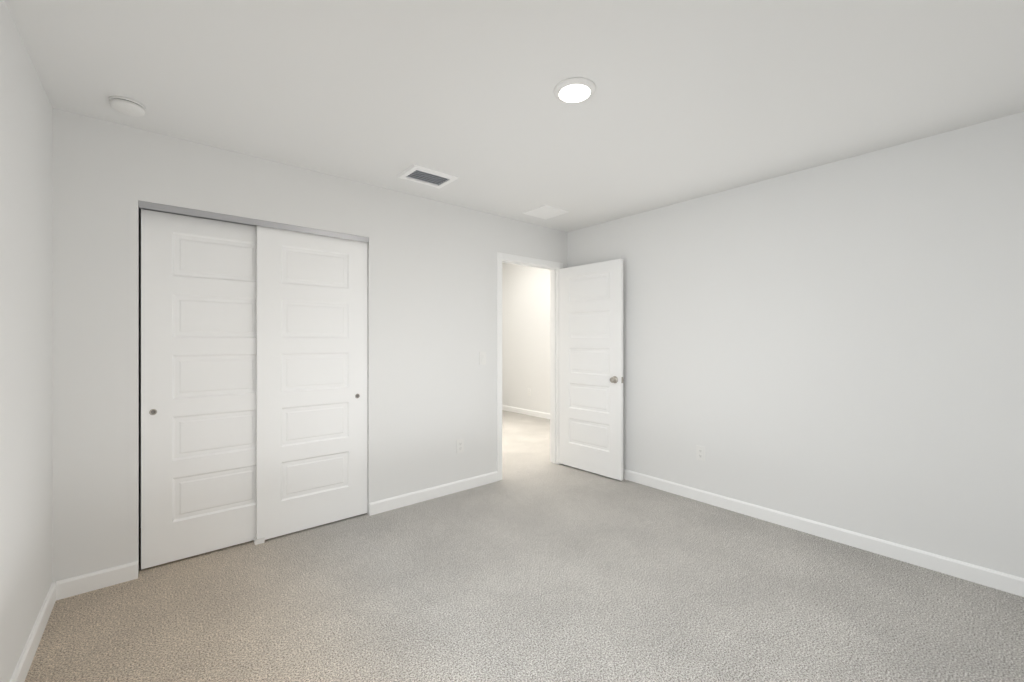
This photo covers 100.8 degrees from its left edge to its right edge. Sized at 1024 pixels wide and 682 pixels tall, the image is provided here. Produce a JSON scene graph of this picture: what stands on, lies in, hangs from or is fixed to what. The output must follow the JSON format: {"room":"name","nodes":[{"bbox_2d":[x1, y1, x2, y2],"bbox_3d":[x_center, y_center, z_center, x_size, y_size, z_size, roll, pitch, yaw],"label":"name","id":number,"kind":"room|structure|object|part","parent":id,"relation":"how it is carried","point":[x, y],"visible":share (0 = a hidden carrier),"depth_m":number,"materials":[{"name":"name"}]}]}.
{"room":"empty bedroom","nodes":[
{"label":"empty bedroom","id":0,"kind":"room"},
{"bbox_2d":[0,0,52,681],"bbox_3d":[-1.427,-0.165,0.997,0.115,2.900,4.375,0,0,-40],"label":"wall","id":1,"kind":"structure","parent":0,"point":[26,344],"depth_m":1.64,"materials":[{"name":"white paint"}]},
{"bbox_2d":[10,580,61,681],"bbox_3d":[-1.168,1.240,0.787,0.013,0.090,3.430,0,0,-40],"label":"baseboard","id":2,"kind":"structure","parent":1,"relation":"attached to","point":[54,594],"depth_m":1.77,"materials":[{"name":"white paint"}]},
{"bbox_2d":[139,209,140,528],"bbox_3d":[-1.854,0.015,3.120,1.960,2.540,0.795,0,0,-40],"label":"wall","id":3,"kind":"structure","parent":0,"point":[139,368],"depth_m":2.90,"materials":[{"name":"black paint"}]},
{"bbox_2d":[53,108,566,582],"bbox_3d":[-0.880,-0.165,3.343,3.740,2.900,0.115,0,0,-40],"label":"wall","id":4,"kind":"structure","parent":0,"point":[431,319],"depth_m":2.64,"materials":[{"name":"white paint"}]},
{"bbox_2d":[62,561,137,598],"bbox_3d":[-2.138,1.240,2.204,0.288,0.090,0.013,0,0,-40],"label":"baseboard","id":5,"kind":"structure","parent":4,"relation":"attached to","point":[128,571],"depth_m":2.20,"materials":[{"name":"white paint"}]},
{"bbox_2d":[141,209,255,568],"bbox_3d":[-1.804,0.269,2.598,0.710,2.008,0.037,0,0,-40],"label":"closet door","id":6,"kind":"structure","parent":4,"relation":"in","point":[198,386],"depth_m":2.52,"materials":[{"name":"white paint"}]},
{"bbox_3d":[-2.025,0.401,2.390,0.034,0.034,0.002,0,0,-40],"label":"handle","id":7,"kind":"part","parent":6,"relation":"part of","materials":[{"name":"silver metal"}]},
{"bbox_2d":[138,201,368,241],"bbox_3d":[-1.578,-0.746,2.754,1.275,0.038,0.105,0,0,-40],"label":"track rail","id":8,"kind":"object","parent":4,"relation":"attached to","point":[144,205],"visible":0.92,"depth_m":2.61,"materials":[{"name":"silver metal"}]},
{"bbox_2d":[256,226,366,539],"bbox_3d":[-1.353,0.269,2.922,0.710,2.008,0.037,0,0,-40],"label":"closet door","id":9,"kind":"structure","parent":4,"relation":"in","point":[311,380],"depth_m":2.88,"materials":[{"name":"white paint"}]},
{"bbox_3d":[-1.127,0.401,3.088,0.034,0.034,0.002,0,0,-40],"label":"handle","id":10,"kind":"part","parent":9,"relation":"part of","materials":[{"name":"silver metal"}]},
{"bbox_2d":[369,471,497,515],"bbox_3d":[-0.592,1.240,3.501,1.193,0.090,0.013,0,0,-40],"label":"baseboard","id":11,"kind":"structure","parent":4,"relation":"attached to","point":[388,504],"depth_m":3.43,"materials":[{"name":"white paint"}]},
{"bbox_2d":[457,439,463,452],"bbox_3d":[-0.443,0.900,3.630,0.070,0.115,0.008,0,0,-40],"label":"outlet","id":12,"kind":"object","parent":4,"relation":"attached to","point":[460,445],"visible":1,"depth_m":3.63,"materials":[{"name":"white plastic"}]},
{"bbox_2d":[497,252,562,480],"bbox_3d":[0.158,0.234,4.214,0.874,2.102,0.135,0,0,-40],"label":"door frame","id":13,"kind":"structure","parent":4,"relation":"attached to","point":[505,256],"depth_m":3.90,"materials":[{"name":"white paint"}]},
{"bbox_2d":[502,259,558,463],"bbox_3d":[0.158,0.256,4.214,0.786,2.058,0.117,0,0,-40],"label":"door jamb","id":14,"kind":"structure","parent":4,"relation":"in","point":[554,365],"depth_m":4.44,"materials":[{"name":"white paint"}]},
{"bbox_2d":[560,259,622,480],"bbox_3d":[0.756,0.261,4.138,0.157,2.020,0.745,0,0,-42],"label":"door","id":15,"kind":"structure","parent":14,"relation":"attached to","point":[591,367],"depth_m":4.09,"materials":[{"name":"white paint"}]},
{"bbox_3d":[0.961,0.356,3.911,0.157,0.066,0.066,0,0,-42],"label":"knob","id":16,"kind":"part","parent":15,"relation":"part of","materials":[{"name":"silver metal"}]},
{"bbox_2d":[5,0,1023,231],"bbox_3d":[0.306,-1.205,1.930,3.970,0.100,3.575,0,0,-40],"label":"ceiling","id":17,"kind":"structure","parent":0,"point":[690,100],"depth_m":1.90,"materials":[{"name":"white paint"}]},
{"bbox_2d":[109,96,145,116],"bbox_3d":[-1.870,-1.136,2.060,0.134,0.038,0.134,0,0,-40],"label":"smoke detector","id":18,"kind":"object","parent":17,"relation":"attached to","point":[127,106],"visible":1,"depth_m":2.03,"materials":[{"name":"white plastic"}]},
{"bbox_2d":[397,164,457,188],"bbox_3d":[-0.591,-1.149,2.975,0.345,0.013,0.250,0,0,-40],"label":"ceiling vent","id":19,"kind":"object","parent":17,"relation":"in","point":[425,176],"visible":0.96,"depth_m":2.96,"materials":[{"name":"white metal"}]},
{"bbox_2d":[523,205,567,218],"bbox_3d":[0.301,-1.152,3.802,0.295,0.006,0.295,0,0,-40],"label":"vent panel","id":20,"kind":"object","parent":17,"relation":"attached to","point":[545,212],"visible":0.96,"depth_m":3.79,"materials":[{"name":"white paint"}]},
{"bbox_2d":[554,77,595,103],"bbox_3d":[0.288,-1.143,1.951,0.192,0.024,0.192,0,0,-40],"label":"ceiling light","id":21,"kind":"object","parent":17,"relation":"attached to","point":[575,90],"visible":1,"depth_m":1.92,"materials":[{"name":"white plastic"}]},
{"bbox_2d":[25,410,1023,681],"bbox_3d":[-0.491,1.310,4.133,5.580,0.050,7.975,0,0,-40],"label":"floor","id":22,"kind":"structure","parent":0,"point":[535,564],"depth_m":2.06,"materials":[{"name":"beige carpet"}]},
{"bbox_2d":[253,536,264,544],"bbox_3d":[-1.627,1.268,2.718,0.052,0.034,0.094,0,0,-40],"label":"floor guide","id":23,"kind":"object","parent":22,"relation":"on","point":[258,541],"visible":0.6,"depth_m":2.68,"materials":[{"name":"white plastic"}]},
{"bbox_2d":[502,263,549,413],"bbox_3d":[0.449,-0.165,7.264,0.115,2.900,4.415,0,0,-40],"label":"wall","id":24,"kind":"structure","parent":0,"point":[525,328],"depth_m":7.35,"materials":[{"name":"white paint"}]},
{"bbox_2d":[502,405,549,418],"bbox_3d":[0.399,1.240,7.224,0.013,0.090,4.185,0,0,-40],"label":"baseboard","id":25,"kind":"structure","parent":24,"relation":"attached to","point":[508,408],"depth_m":7.39,"materials":[{"name":"white paint"}]},
{"bbox_2d":[567,112,1023,577],"bbox_3d":[1.746,-0.165,3.213,0.115,2.900,3.690,0,0,-40],"label":"wall","id":26,"kind":"structure","parent":0,"point":[839,344],"depth_m":2.67,"materials":[{"name":"white paint"}]},
{"bbox_2d":[696,445,704,460],"bbox_3d":[1.512,0.900,3.395,0.008,0.115,0.070,0,0,-40],"label":"outlet","id":27,"kind":"object","parent":26,"relation":"attached to","point":[700,452],"visible":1,"depth_m":3.39,"materials":[{"name":"white plastic"}]},
{"bbox_2d":[623,469,1023,596],"bbox_3d":[1.684,1.240,3.181,0.020,0.090,3.430,0,0,-40],"label":"baseboard","id":28,"kind":"structure","parent":26,"relation":"attached to","point":[1012,584],"depth_m":2.65,"materials":[{"name":"white paint"}]}
]}

